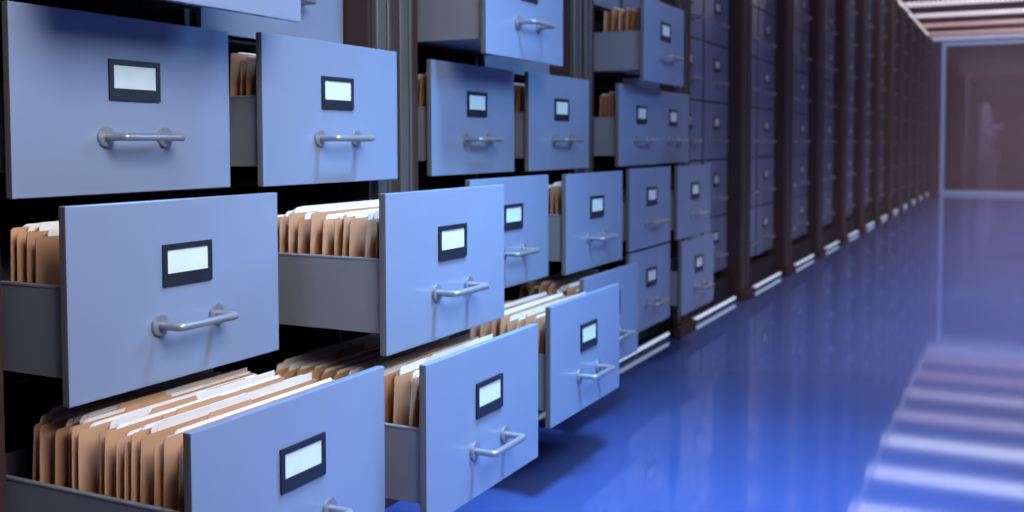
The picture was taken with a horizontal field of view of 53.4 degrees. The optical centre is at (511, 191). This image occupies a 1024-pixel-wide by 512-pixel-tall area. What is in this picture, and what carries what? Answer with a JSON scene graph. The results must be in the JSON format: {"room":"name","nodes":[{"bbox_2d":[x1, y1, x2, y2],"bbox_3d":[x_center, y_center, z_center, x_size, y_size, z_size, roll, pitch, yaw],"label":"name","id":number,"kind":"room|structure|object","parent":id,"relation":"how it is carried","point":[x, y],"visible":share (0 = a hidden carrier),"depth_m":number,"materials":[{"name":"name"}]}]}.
{"room":"file archive room","nodes":[
{"label":"file archive room","id":0,"kind":"room"},
{"bbox_2d":[385,169,1023,511],"bbox_3d":[8.168,0.185,17.187,4.250,0.120,44.400,1,3,26],"label":"floor","id":1,"kind":"structure","parent":0,"point":[885,373],"depth_m":3.80,"materials":[{"name":"blue plastic"}]},
{"bbox_2d":[0,266,6,511],"bbox_3d":[-1.233,-0.548,1.712,0.837,2.835,0.285,1,3,26],"label":"upright post","id":2,"kind":"object","parent":1,"relation":"on","point":[3,502],"visible":1,"depth_m":1.67,"materials":[{"name":"metal"}]},
{"bbox_2d":[0,0,537,511],"bbox_3d":[-0.722,-0.572,2.179,1.334,2.835,1.070,1,3,26],"label":"filing cabinet","id":3,"kind":"object","parent":1,"relation":"on","point":[121,125],"visible":0.99,"depth_m":1.97,"materials":[{"name":"metal"}]},
{"bbox_2d":[10,223,36,280],"bbox_3d":[-0.744,0.160,1.909,0.012,0.242,0.445,2,3,26],"label":"manila folder","id":4,"kind":"object","parent":3,"relation":"in","point":[14,231],"visible":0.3,"depth_m":1.71,"materials":[{"name":"paper"}]},
{"bbox_2d":[17,221,53,281],"bbox_3d":[-0.729,0.163,1.901,0.011,0.236,0.445,1,3,26],"label":"manila folder","id":5,"kind":"object","parent":3,"relation":"in","point":[21,236],"visible":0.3,"depth_m":1.71,"materials":[{"name":"paper"}]},
{"bbox_2d":[27,221,58,282],"bbox_3d":[-0.710,0.162,1.893,0.014,0.238,0.445,1,3,27],"label":"manila folder","id":6,"kind":"object","parent":3,"relation":"in","point":[44,227],"visible":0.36,"depth_m":1.70,"materials":[{"name":"paper"}]},
{"bbox_2d":[35,227,59,284],"bbox_3d":[-0.691,0.167,1.885,0.014,0.230,0.445,2,3,27],"label":"manila folder","id":7,"kind":"object","parent":3,"relation":"in","point":[47,246],"visible":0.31,"depth_m":1.70,"materials":[{"name":"paper"}]},
{"bbox_2d":[32,368,213,480],"bbox_3d":[-0.713,0.486,1.913,0.021,0.250,0.445,3,4,26],"label":"manila folder","id":8,"kind":"object","parent":3,"relation":"in","point":[47,417],"visible":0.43,"depth_m":1.76,"materials":[{"name":"paper"}]},
{"bbox_2d":[39,371,222,484],"bbox_3d":[-0.689,0.489,1.894,0.012,0.245,0.445,2,3,26],"label":"manila folder","id":9,"kind":"object","parent":3,"relation":"in","point":[47,431],"visible":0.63,"depth_m":1.72,"materials":[{"name":"paper"}]},
{"bbox_2d":[124,429,141,500],"bbox_3d":[-0.514,0.494,1.805,0.011,0.244,0.445,2,3,26],"label":"manila folder","id":10,"kind":"object","parent":3,"relation":"in","point":[127,448],"visible":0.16,"depth_m":1.61,"materials":[{"name":"paper"}]},
{"bbox_2d":[55,369,234,487],"bbox_3d":[-0.659,0.490,1.881,0.011,0.244,0.445,3,4,26],"label":"manila folder","id":11,"kind":"object","parent":3,"relation":"in","point":[62,434],"visible":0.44,"depth_m":1.69,"materials":[{"name":"paper"}]},
{"bbox_2d":[116,411,176,498],"bbox_3d":[-0.531,0.492,1.814,0.012,0.245,0.445,1,3,26],"label":"manila folder","id":12,"kind":"object","parent":3,"relation":"in","point":[121,442],"visible":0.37,"depth_m":1.62,"materials":[{"name":"paper"}]},
{"bbox_2d":[69,367,246,487],"bbox_3d":[-0.630,0.487,1.871,0.011,0.251,0.445,2,3,26],"label":"manila folder","id":13,"kind":"object","parent":3,"relation":"in","point":[213,378],"visible":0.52,"depth_m":1.86,"materials":[{"name":"paper"}]},
{"bbox_2d":[71,371,253,488],"bbox_3d":[-0.620,0.486,1.857,0.012,0.254,0.445,1,3,26],"label":"manila folder","id":14,"kind":"object","parent":3,"relation":"in","point":[122,407],"visible":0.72,"depth_m":1.75,"materials":[{"name":"paper"}]},
{"bbox_2d":[78,374,256,493],"bbox_3d":[-0.607,0.489,1.851,0.012,0.249,0.445,2,3,27],"label":"manila folder","id":15,"kind":"object","parent":3,"relation":"in","point":[88,438],"visible":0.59,"depth_m":1.68,"materials":[{"name":"paper"}]},
{"bbox_2d":[154,417,206,506],"bbox_3d":[-0.460,0.493,1.781,0.012,0.246,0.445,1,3,26],"label":"manila folder","id":16,"kind":"object","parent":3,"relation":"in","point":[158,449],"visible":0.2,"depth_m":1.58,"materials":[{"name":"paper"}]},
{"bbox_2d":[178,450,183,511],"bbox_3d":[-0.419,0.493,1.765,0.022,0.247,0.445,1,3,26],"label":"manila folder","id":17,"kind":"object","parent":3,"relation":"in","point":[181,461],"visible":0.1,"depth_m":1.56,"materials":[{"name":"paper"}]},
{"bbox_2d":[99,370,275,494],"bbox_3d":[-0.567,0.488,1.839,0.011,0.252,0.445,2,3,26],"label":"manila folder","id":18,"kind":"object","parent":3,"relation":"in","point":[241,382],"visible":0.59,"depth_m":1.72,"materials":[{"name":"paper"}]},
{"bbox_2d":[104,375,284,497],"bbox_3d":[-0.555,0.488,1.828,0.012,0.253,0.445,2,4,26],"label":"manila folder","id":19,"kind":"object","parent":3,"relation":"in","point":[111,437],"visible":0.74,"depth_m":1.69,"materials":[{"name":"paper"}]},
{"bbox_2d":[131,375,300,502],"bbox_3d":[-0.502,0.486,1.801,0.012,0.259,0.445,1,3,26],"label":"manila folder","id":20,"kind":"object","parent":3,"relation":"in","point":[136,437],"visible":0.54,"depth_m":1.61,"materials":[{"name":"paper"}]},
{"bbox_2d":[140,372,316,505],"bbox_3d":[-0.486,0.487,1.798,0.012,0.257,0.445,3,4,27],"label":"manila folder","id":21,"kind":"object","parent":3,"relation":"in","point":[159,431],"visible":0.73,"depth_m":1.67,"materials":[{"name":"paper"}]},
{"bbox_2d":[230,52,255,95],"bbox_3d":[-0.509,-0.197,2.389,0.013,0.248,0.445,2,3,27],"label":"manila folder","id":22,"kind":"object","parent":3,"relation":"in","point":[235,58],"visible":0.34,"depth_m":2.20,"materials":[{"name":"paper"}]},
{"bbox_2d":[240,56,255,95],"bbox_3d":[-0.489,-0.189,2.385,0.014,0.232,0.445,2,3,26],"label":"manila folder","id":23,"kind":"object","parent":3,"relation":"in","point":[242,63],"visible":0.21,"depth_m":2.19,"materials":[{"name":"paper"}]},
{"bbox_2d":[163,378,333,510],"bbox_3d":[-0.443,0.487,1.778,0.013,0.259,0.445,2,3,27],"label":"manila folder","id":24,"kind":"object","parent":3,"relation":"in","point":[172,445],"visible":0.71,"depth_m":1.60,"materials":[{"name":"paper"}]},
{"bbox_2d":[246,57,255,94],"bbox_3d":[-0.469,-0.190,2.367,0.012,0.236,0.445,1,3,27],"label":"manila folder","id":25,"kind":"object","parent":3,"relation":"in","point":[250,62],"visible":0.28,"depth_m":2.17,"materials":[{"name":"paper"}]},
{"bbox_2d":[279,210,294,252],"bbox_3d":[-0.395,0.145,2.351,0.011,0.228,0.445,2,3,27],"label":"manila folder","id":26,"kind":"object","parent":3,"relation":"in","point":[283,222],"visible":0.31,"depth_m":2.16,"materials":[{"name":"paper"}]},
{"bbox_2d":[297,211,317,253],"bbox_3d":[-0.354,0.148,2.333,0.014,0.224,0.445,2,4,26],"label":"manila folder","id":27,"kind":"object","parent":3,"relation":"in","point":[304,225],"visible":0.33,"depth_m":2.15,"materials":[{"name":"paper"}]},
{"bbox_2d":[275,333,379,376],"bbox_3d":[-0.416,0.472,2.373,0.021,0.234,0.445,3,4,26],"label":"manila folder","id":28,"kind":"object","parent":3,"relation":"in","point":[282,367],"visible":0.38,"depth_m":2.31,"materials":[{"name":"paper"}]},
{"bbox_2d":[283,337,379,379],"bbox_3d":[-0.391,0.475,2.358,0.011,0.229,0.445,3,4,26],"label":"manila folder","id":29,"kind":"object","parent":3,"relation":"in","point":[291,372],"visible":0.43,"depth_m":2.25,"materials":[{"name":"paper"}]},
{"bbox_2d":[288,200,378,252],"bbox_3d":[-0.373,0.141,2.341,0.012,0.236,0.445,1,3,27],"label":"manila folder","id":30,"kind":"object","parent":3,"relation":"in","point":[293,218],"visible":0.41,"depth_m":2.16,"materials":[{"name":"paper"}]},
{"bbox_2d":[296,342,379,375],"bbox_3d":[-0.361,0.473,2.345,0.017,0.234,0.445,2,3,26],"label":"manila folder","id":31,"kind":"object","parent":3,"relation":"in","point":[305,369],"visible":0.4,"depth_m":2.25,"materials":[{"name":"paper"}]},
{"bbox_2d":[310,202,378,254],"bbox_3d":[-0.325,0.143,2.317,0.014,0.236,0.445,3,4,26],"label":"manila folder","id":32,"kind":"object","parent":3,"relation":"in","point":[316,235],"visible":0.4,"depth_m":2.14,"materials":[{"name":"paper"}]},
{"bbox_2d":[309,346,379,381],"bbox_3d":[-0.330,0.472,2.337,0.013,0.236,0.445,1,3,27],"label":"manila folder","id":33,"kind":"object","parent":3,"relation":"in","point":[354,354],"visible":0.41,"depth_m":2.24,"materials":[{"name":"paper"}]},
{"bbox_2d":[322,208,378,254],"bbox_3d":[-0.298,0.148,2.306,0.019,0.225,0.445,2,3,27],"label":"manila folder","id":34,"kind":"object","parent":3,"relation":"in","point":[328,221],"visible":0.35,"depth_m":2.12,"materials":[{"name":"paper"}]},
{"bbox_2d":[321,348,379,380],"bbox_3d":[-0.304,0.474,2.325,0.017,0.232,0.445,1,3,27],"label":"manila folder","id":35,"kind":"object","parent":3,"relation":"in","point":[330,372],"visible":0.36,"depth_m":2.21,"materials":[{"name":"paper"}]},
{"bbox_2d":[334,209,371,255],"bbox_3d":[-0.269,0.148,2.292,0.011,0.228,0.445,2,3,26],"label":"manila folder","id":36,"kind":"object","parent":3,"relation":"in","point":[338,224],"visible":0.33,"depth_m":2.10,"materials":[{"name":"paper"}]},
{"bbox_2d":[342,209,378,255],"bbox_3d":[-0.253,0.146,2.281,0.019,0.233,0.445,2,3,26],"label":"manila folder","id":37,"kind":"object","parent":3,"relation":"in","point":[347,217],"visible":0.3,"depth_m":2.09,"materials":[{"name":"paper"}]},
{"bbox_2d":[349,210,375,256],"bbox_3d":[-0.237,0.147,2.273,0.011,0.230,0.445,3,4,26],"label":"manila folder","id":38,"kind":"object","parent":3,"relation":"in","point":[357,235],"visible":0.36,"depth_m":2.10,"materials":[{"name":"paper"}]},
{"bbox_2d":[365,210,378,257],"bbox_3d":[-0.202,0.146,2.250,0.021,0.234,0.445,2,4,27],"label":"manila folder","id":39,"kind":"object","parent":3,"relation":"in","point":[372,219],"visible":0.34,"depth_m":2.06,"materials":[{"name":"paper"}]},
{"bbox_2d":[334,339,440,379],"bbox_3d":[-0.275,0.474,2.302,0.017,0.235,0.445,3,4,26],"label":"manila folder","id":40,"kind":"object","parent":3,"relation":"in","point":[341,373],"visible":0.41,"depth_m":2.19,"materials":[{"name":"paper"}]},
{"bbox_2d":[346,337,448,375],"bbox_3d":[-0.247,0.475,2.288,0.022,0.235,0.445,1,3,27],"label":"manila folder","id":41,"kind":"object","parent":3,"relation":"in","point":[356,370],"visible":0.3,"depth_m":2.23,"materials":[{"name":"paper"}]},
{"bbox_2d":[409,370,418,426],"bbox_3d":[-0.110,0.472,2.224,0.019,0.246,0.445,3,4,26],"label":"manila folder","id":42,"kind":"object","parent":3,"relation":"in","point":[414,377],"visible":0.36,"depth_m":2.03,"materials":[{"name":"paper"}]},
{"bbox_2d":[376,333,471,368],"bbox_3d":[-0.197,0.470,2.261,0.011,0.247,0.445,2,3,26],"label":"manila folder","id":43,"kind":"object","parent":3,"relation":"in","point":[449,342],"visible":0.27,"depth_m":2.25,"materials":[{"name":"paper"}]},
{"bbox_2d":[384,336,478,423],"bbox_3d":[-0.174,0.472,2.252,0.019,0.243,0.445,2,3,27],"label":"manila folder","id":44,"kind":"object","parent":3,"relation":"in","point":[389,373],"visible":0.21,"depth_m":2.09,"materials":[{"name":"paper"}]},
{"bbox_2d":[393,334,492,425],"bbox_3d":[-0.142,0.470,2.242,0.014,0.248,0.445,2,3,26],"label":"manila folder","id":45,"kind":"object","parent":3,"relation":"in","point":[401,407],"visible":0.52,"depth_m":2.08,"materials":[{"name":"paper"}]},
{"bbox_2d":[339,0,418,508],"bbox_3d":[-0.655,-0.604,2.868,0.837,2.835,0.285,1,3,26],"label":"upright post","id":46,"kind":"object","parent":1,"relation":"on","point":[389,25],"visible":0.02,"depth_m":2.71,"materials":[{"name":"metal"}]},
{"bbox_2d":[417,0,637,428],"bbox_3d":[-0.176,-0.628,3.352,1.262,2.835,1.070,1,3,26],"label":"filing cabinet","id":47,"kind":"object","parent":1,"relation":"on","point":[473,53],"visible":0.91,"depth_m":3.07,"materials":[{"name":"metal"}]},
{"bbox_2d":[419,71,426,106],"bbox_3d":[-0.166,-0.228,3.048,0.021,0.246,0.445,3,4,26],"label":"manila folder","id":48,"kind":"object","parent":47,"relation":"in","point":[422,80],"visible":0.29,"depth_m":2.85,"materials":[{"name":"paper"}]},
{"bbox_2d":[469,295,532,337],"bbox_3d":[-0.025,0.443,3.011,0.019,0.230,0.445,3,4,26],"label":"manila folder","id":49,"kind":"object","parent":47,"relation":"in","point":[474,332],"visible":0.03,"depth_m":2.83,"materials":[{"name":"paper"}]},
{"bbox_2d":[491,304,523,337],"bbox_3d":[0.035,0.445,2.980,0.017,0.229,0.445,2,4,26],"label":"manila folder","id":50,"kind":"object","parent":47,"relation":"in","point":[494,324],"visible":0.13,"depth_m":2.79,"materials":[{"name":"paper"}]},
{"bbox_2d":[480,292,548,337],"bbox_3d":[0.007,0.439,2.993,0.014,0.240,0.445,3,4,27],"label":"manila folder","id":51,"kind":"object","parent":47,"relation":"in","point":[485,329],"visible":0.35,"depth_m":2.96,"materials":[{"name":"paper"}]},
{"bbox_2d":[516,86,524,111],"bbox_3d":[0.108,-0.246,3.531,0.017,0.238,0.445,3,4,26],"label":"manila folder","id":52,"kind":"object","parent":47,"relation":"in","point":[519,90],"visible":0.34,"depth_m":3.35,"materials":[{"name":"paper"}]},
{"bbox_2d":[499,292,565,334],"bbox_3d":[0.060,0.438,2.964,0.019,0.245,0.445,3,4,27],"label":"manila folder","id":53,"kind":"object","parent":47,"relation":"in","point":[537,302],"visible":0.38,"depth_m":2.90,"materials":[{"name":"paper"}]},
{"bbox_2d":[507,299,559,331],"bbox_3d":[0.081,0.445,2.958,0.011,0.230,0.445,2,3,26],"label":"manila folder","id":54,"kind":"object","parent":47,"relation":"in","point":[511,325],"visible":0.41,"depth_m":2.80,"materials":[{"name":"paper"}]},
{"bbox_2d":[534,313,544,353],"bbox_3d":[0.154,0.440,2.918,0.013,0.244,0.445,1,3,27],"label":"manila folder","id":55,"kind":"object","parent":47,"relation":"in","point":[538,319],"visible":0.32,"depth_m":2.75,"materials":[{"name":"paper"}]},
{"bbox_2d":[519,272,562,298],"bbox_3d":[0.117,0.413,3.551,0.014,0.239,0.445,1,3,26],"label":"manila folder","id":56,"kind":"object","parent":47,"relation":"in","point":[524,289],"visible":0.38,"depth_m":3.43,"materials":[{"name":"paper"}]},
{"bbox_2d":[525,291,585,325],"bbox_3d":[0.130,0.437,2.933,0.011,0.248,0.445,1,3,26],"label":"manila folder","id":57,"kind":"object","parent":47,"relation":"in","point":[529,319],"visible":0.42,"depth_m":2.80,"materials":[{"name":"paper"}]},
{"bbox_2d":[550,182,560,213],"bbox_3d":[0.221,0.082,3.491,0.011,0.244,0.445,2,4,27],"label":"manila folder","id":58,"kind":"object","parent":47,"relation":"in","point":[553,188],"visible":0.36,"depth_m":3.31,"materials":[{"name":"paper"}]},
{"bbox_2d":[556,182,561,214],"bbox_3d":[0.238,0.083,3.474,0.011,0.244,0.445,1,3,27],"label":"manila folder","id":59,"kind":"object","parent":47,"relation":"in","point":[559,186],"visible":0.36,"depth_m":3.29,"materials":[{"name":"paper"}]},
{"bbox_2d":[538,269,588,294],"bbox_3d":[0.177,0.411,3.520,0.014,0.245,0.445,3,4,26],"label":"manila folder","id":60,"kind":"object","parent":47,"relation":"in","point":[544,287],"visible":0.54,"depth_m":3.40,"materials":[{"name":"paper"}]},
{"bbox_2d":[548,269,597,295],"bbox_3d":[0.214,0.411,3.510,0.012,0.245,0.445,3,4,27],"label":"manila folder","id":61,"kind":"object","parent":47,"relation":"in","point":[552,288],"visible":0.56,"depth_m":3.43,"materials":[{"name":"paper"}]},
{"bbox_2d":[545,0,593,275],"bbox_3d":[-0.078,-0.659,4.025,0.837,2.835,0.285,1,3,26],"label":"upright post","id":62,"kind":"object","parent":1,"relation":"on","point":[578,15],"visible":0.09,"depth_m":3.82,"materials":[{"name":"metal"}]},
{"bbox_2d":[619,331,669,366],"bbox_3d":[0.529,0.718,4.512,0.030,0.036,1.003,1,3,26],"label":"light strip","id":63,"kind":"object","parent":1,"relation":"on","point":[643,347],"visible":0.52,"depth_m":4.68,"materials":[{"name":"grey plastic"}]},
{"bbox_2d":[594,0,714,343],"bbox_3d":[0.314,-0.685,4.552,1.066,2.835,1.070,1,3,26],"label":"filing cabinet","id":64,"kind":"object","parent":1,"relation":"on","point":[649,127],"visible":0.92,"depth_m":4.24,"materials":[{"name":"metal"}]},
{"bbox_2d":[604,11,611,31],"bbox_3d":[0.454,-0.607,4.166,0.012,0.237,0.445,1,3,27],"label":"manila folder","id":65,"kind":"object","parent":64,"relation":"in","point":[607,15],"visible":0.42,"depth_m":4.00,"materials":[{"name":"paper"}]},
{"bbox_2d":[611,7,624,31],"bbox_3d":[0.483,-0.611,4.157,0.014,0.246,0.445,2,3,27],"label":"manila folder","id":66,"kind":"object","parent":64,"relation":"in","point":[615,11],"visible":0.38,"depth_m":3.99,"materials":[{"name":"paper"}]},
{"bbox_2d":[618,12,624,30],"bbox_3d":[0.507,-0.602,4.139,0.013,0.230,0.445,2,4,27],"label":"manila folder","id":67,"kind":"object","parent":64,"relation":"in","point":[621,23],"visible":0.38,"depth_m":3.96,"materials":[{"name":"paper"}]},
{"bbox_2d":[625,7,632,30],"bbox_3d":[0.533,-0.608,4.128,0.019,0.243,0.445,2,3,26],"label":"manila folder","id":68,"kind":"object","parent":64,"relation":"in","point":[627,10],"visible":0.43,"depth_m":3.95,"materials":[{"name":"paper"}]},
{"bbox_2d":[631,8,636,30],"bbox_3d":[0.553,-0.604,4.121,0.014,0.234,0.445,1,3,26],"label":"manila folder","id":69,"kind":"object","parent":64,"relation":"in","point":[634,12],"visible":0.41,"depth_m":3.94,"materials":[{"name":"paper"}]},
{"bbox_2d":[655,0,695,338],"bbox_3d":[0.500,-0.715,5.182,0.837,2.835,0.285,1,3,26],"label":"upright post","id":70,"kind":"object","parent":1,"relation":"on","point":[678,327],"visible":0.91,"depth_m":4.99,"materials":[{"name":"metal"}]},
{"bbox_2d":[689,0,731,316],"bbox_3d":[0.762,-0.744,5.774,0.777,2.835,1.070,1,3,26],"label":"filing cabinet","id":71,"kind":"object","parent":1,"relation":"on","point":[709,84],"visible":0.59,"depth_m":5.82,"materials":[{"name":"metal"}]},
{"bbox_2d":[691,295,735,323],"bbox_3d":[1.107,0.662,5.669,0.030,0.036,1.003,1,3,26],"label":"light strip","id":72,"kind":"object","parent":1,"relation":"on","point":[715,308],"visible":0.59,"depth_m":5.70,"materials":[{"name":"grey plastic"}]},
{"bbox_2d":[723,0,755,301],"bbox_3d":[1.077,-0.770,6.338,0.837,2.835,0.285,1,3,26],"label":"upright post","id":73,"kind":"object","parent":1,"relation":"on","point":[739,48],"visible":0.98,"depth_m":6.12,"materials":[{"name":"metal"}]},
{"bbox_2d":[750,0,777,284],"bbox_3d":[1.339,-0.799,6.930,0.777,2.835,1.070,1,3,26],"label":"filing cabinet","id":74,"kind":"object","parent":1,"relation":"on","point":[762,265],"visible":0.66,"depth_m":6.94,"materials":[{"name":"metal"}]},
{"bbox_2d":[752,271,780,290],"bbox_3d":[1.684,0.607,6.825,0.030,0.036,1.003,1,3,26],"label":"light strip","id":75,"kind":"object","parent":1,"relation":"on","point":[776,275],"visible":0.59,"depth_m":6.89,"materials":[{"name":"grey plastic"}]},
{"bbox_2d":[767,0,795,276],"bbox_3d":[1.655,-0.826,7.495,0.837,2.835,0.285,1,3,26],"label":"upright post","id":76,"kind":"object","parent":1,"relation":"on","point":[784,9],"visible":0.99,"depth_m":7.28,"materials":[{"name":"metal"}]},
{"bbox_2d":[792,0,811,262],"bbox_3d":[1.917,-0.854,8.087,0.777,2.835,1.070,1,3,26],"label":"filing cabinet","id":77,"kind":"object","parent":1,"relation":"on","point":[801,246],"visible":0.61,"depth_m":8.13,"materials":[{"name":"metal"}]},
{"bbox_2d":[794,254,813,267],"bbox_3d":[2.262,0.551,7.982,0.030,0.036,1.003,1,3,26],"label":"light strip","id":78,"kind":"object","parent":1,"relation":"on","point":[809,257],"visible":0.59,"depth_m":8.08,"materials":[{"name":"grey plastic"}]},
{"bbox_2d":[804,0,825,257],"bbox_3d":[2.232,-0.881,8.652,0.837,2.835,0.285,1,3,26],"label":"upright post","id":79,"kind":"object","parent":1,"relation":"on","point":[816,34],"visible":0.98,"depth_m":8.43,"materials":[{"name":"metal"}]},
{"bbox_2d":[822,0,837,246],"bbox_3d":[2.494,-0.910,9.244,0.777,2.835,1.070,1,3,26],"label":"filing cabinet","id":80,"kind":"object","parent":1,"relation":"on","point":[829,234],"visible":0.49,"depth_m":9.32,"materials":[{"name":"metal"}]},
{"bbox_2d":[830,0,848,243],"bbox_3d":[2.810,-0.937,9.809,0.837,2.835,0.285,1,3,26],"label":"upright post","id":81,"kind":"object","parent":1,"relation":"on","point":[840,118],"visible":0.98,"depth_m":9.58,"materials":[{"name":"metal"}]},
{"bbox_2d":[846,0,857,234],"bbox_3d":[3.072,-0.965,10.400,0.777,2.835,1.070,1,3,26],"label":"filing cabinet","id":82,"kind":"object","parent":1,"relation":"on","point":[850,223],"visible":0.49,"depth_m":10.51,"materials":[{"name":"metal"}]},
{"bbox_2d":[851,0,867,232],"bbox_3d":[3.388,-0.992,10.966,0.837,2.835,0.285,1,3,26],"label":"upright post","id":83,"kind":"object","parent":1,"relation":"on","point":[861,6],"visible":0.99,"depth_m":10.73,"materials":[{"name":"metal"}]},
{"bbox_2d":[864,0,874,224],"bbox_3d":[3.650,-1.021,11.557,0.777,2.835,1.070,1,3,26],"label":"filing cabinet","id":84,"kind":"object","parent":1,"relation":"on","point":[868,215],"visible":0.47,"depth_m":11.70,"materials":[{"name":"metal"}]},
{"bbox_2d":[867,0,882,224],"bbox_3d":[3.965,-1.048,12.122,0.837,2.835,0.285,1,3,26],"label":"upright post","id":85,"kind":"object","parent":1,"relation":"on","point":[877,5],"visible":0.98,"depth_m":11.88,"materials":[{"name":"metal"}]},
{"bbox_2d":[879,0,887,216],"bbox_3d":[4.227,-1.076,12.714,0.777,2.835,1.070,1,3,26],"label":"filing cabinet","id":86,"kind":"object","parent":1,"relation":"on","point":[882,208],"visible":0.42,"depth_m":12.89,"materials":[{"name":"metal"}]},
{"bbox_2d":[881,0,894,216],"bbox_3d":[4.543,-1.103,13.279,0.837,2.835,0.285,1,3,26],"label":"upright post","id":87,"kind":"object","parent":1,"relation":"on","point":[887,124],"visible":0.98,"depth_m":13.04,"materials":[{"name":"metal"}]},
{"bbox_2d":[892,7,898,210],"bbox_3d":[4.805,-1.132,13.871,0.777,2.835,1.070,1,3,26],"label":"filing cabinet","id":88,"kind":"object","parent":1,"relation":"on","point":[895,45],"visible":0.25,"depth_m":14.09,"materials":[{"name":"metal"}]},
{"bbox_2d":[892,7,904,210],"bbox_3d":[5.120,-1.159,14.436,0.837,2.835,0.285,1,3,26],"label":"upright post","id":89,"kind":"object","parent":1,"relation":"on","point":[900,11],"visible":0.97,"depth_m":14.19,"materials":[{"name":"metal"}]},
{"bbox_2d":[902,17,907,204],"bbox_3d":[5.382,-1.187,15.027,0.777,2.835,1.070,1,3,26],"label":"filing cabinet","id":90,"kind":"object","parent":1,"relation":"on","point":[903,197],"visible":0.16,"depth_m":15.28,"materials":[{"name":"metal"}]},
{"bbox_2d":[902,17,913,205],"bbox_3d":[5.698,-1.214,15.592,0.837,2.835,0.285,1,3,26],"label":"upright post","id":91,"kind":"object","parent":1,"relation":"on","point":[909,39],"visible":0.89,"depth_m":15.35,"materials":[{"name":"metal"}]},
{"bbox_2d":[911,26,920,201],"bbox_3d":[6.275,-1.270,16.749,0.837,2.835,0.285,1,3,26],"label":"upright post","id":92,"kind":"object","parent":1,"relation":"on","point":[917,29],"visible":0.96,"depth_m":16.50,"materials":[{"name":"metal"}]},
{"bbox_2d":[919,34,927,197],"bbox_3d":[6.853,-1.325,17.906,0.837,2.835,0.285,1,3,26],"label":"upright post","id":93,"kind":"object","parent":1,"relation":"on","point":[924,37],"visible":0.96,"depth_m":17.66,"materials":[{"name":"metal"}]},
{"bbox_2d":[925,41,932,194],"bbox_3d":[7.430,-1.381,19.063,0.837,2.835,0.285,1,3,26],"label":"upright post","id":94,"kind":"object","parent":1,"relation":"on","point":[930,43],"visible":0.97,"depth_m":18.82,"materials":[{"name":"metal"}]},
{"bbox_2d":[977,103,1002,172],"bbox_3d":[15.078,-1.688,32.106,0.700,2.196,0.500,1,3,26],"label":"stack","id":95,"kind":"object","parent":1,"relation":"on","point":[986,156],"visible":0.99,"depth_m":31.96,"materials":[{"name":"grey"}]},
{"bbox_2d":[895,0,1023,82],"bbox_3d":[8.162,-3.081,17.033,4.250,0.100,44.400,1,3,26],"label":"ceiling","id":96,"kind":"structure","parent":0,"point":[999,51],"depth_m":25.45,"materials":[{"name":"paint"}]},
{"bbox_2d":[898,0,1023,8],"bbox_3d":[6.717,-2.686,13.377,3.040,0.340,0.570,1,3,26],"label":"ceiling light","id":97,"kind":"object","parent":96,"relation":"attached to","point":[909,3],"visible":0.95,"depth_m":13.76,"materials":[{"name":"grey plastic"}]},
{"bbox_2d":[908,1,1023,19],"bbox_3d":[7.337,-2.746,14.620,3.040,0.340,0.570,1,3,26],"label":"ceiling light","id":98,"kind":"object","parent":96,"relation":"attached to","point":[1012,7],"visible":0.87,"depth_m":14.80,"materials":[{"name":"grey plastic"}]},
{"bbox_2d":[909,8,1023,17],"bbox_3d":[7.337,-2.612,14.626,3.020,0.012,0.488,1,3,26],"label":"diffuser","id":99,"kind":"object","parent":98,"relation":"attached to","point":[938,12],"depth_m":14.85,"materials":[{"name":"grey plastic"}]},
{"bbox_2d":[916,13,1023,28],"bbox_3d":[7.957,-2.805,15.862,3.040,0.340,0.570,1,3,26],"label":"ceiling light","id":100,"kind":"object","parent":96,"relation":"attached to","point":[1005,19],"visible":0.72,"depth_m":16.05,"materials":[{"name":"grey plastic"}]},
{"bbox_2d":[917,19,1023,26],"bbox_3d":[7.958,-2.671,15.868,3.020,0.012,0.488,1,3,26],"label":"diffuser","id":101,"kind":"object","parent":100,"relation":"attached to","point":[930,22],"depth_m":16.10,"materials":[{"name":"grey plastic"}]},
{"bbox_2d":[924,23,1023,36],"bbox_3d":[8.578,-2.865,17.104,3.040,0.340,0.570,1,3,26],"label":"ceiling light","id":102,"kind":"object","parent":96,"relation":"attached to","point":[1012,27],"visible":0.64,"depth_m":17.24,"materials":[{"name":"grey plastic"}]},
{"bbox_2d":[925,28,1023,34],"bbox_3d":[8.578,-2.731,17.111,3.020,0.012,0.488,1,3,26],"label":"diffuser","id":103,"kind":"object","parent":102,"relation":"attached to","point":[932,31],"depth_m":17.35,"materials":[{"name":"grey plastic"}]},
{"bbox_2d":[929,31,1023,40],"bbox_3d":[8.926,-2.897,17.769,3.010,0.340,1.263,1,3,26],"label":"soffit light","id":104,"kind":"object","parent":96,"relation":"attached to","point":[1014,34],"visible":0.25,"depth_m":18.17,"materials":[{"name":"grey plastic"}]},
{"bbox_2d":[960,59,1023,73],"bbox_3d":[13.429,-3.315,26.698,3.050,0.360,0.240,1,3,26],"label":"ceiling beam","id":105,"kind":"structure","parent":96,"relation":"attached to","point":[998,65],"depth_m":26.96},
{"bbox_2d":[931,37,1023,193],"bbox_3d":[9.186,-1.521,18.518,3.280,3.160,0.120,1,3,26],"label":"wall","id":106,"kind":"structure","parent":0,"point":[937,45],"depth_m":19.07,"materials":[{"name":"paint"}]},
{"bbox_2d":[939,39,1023,194],"bbox_3d":[9.247,-1.348,18.462,2.715,2.820,0.120,1,3,26],"label":"window","id":107,"kind":"structure","parent":106,"relation":"in","point":[1014,41],"depth_m":18.95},
{"bbox_2d":[975,81,1023,168],"bbox_3d":[18.368,-2.391,36.650,3.350,3.160,0.120,1,3,26],"label":"wall","id":108,"kind":"structure","parent":0,"point":[1006,99],"depth_m":36.83,"materials":[{"name":"paint"}]},
{"bbox_2d":[944,46,976,185],"bbox_3d":[12.397,-1.986,28.272,0.150,3.160,20.223,1,3,26],"label":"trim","id":109,"kind":"structure","parent":108,"relation":"attached to","point":[960,98],"depth_m":26.81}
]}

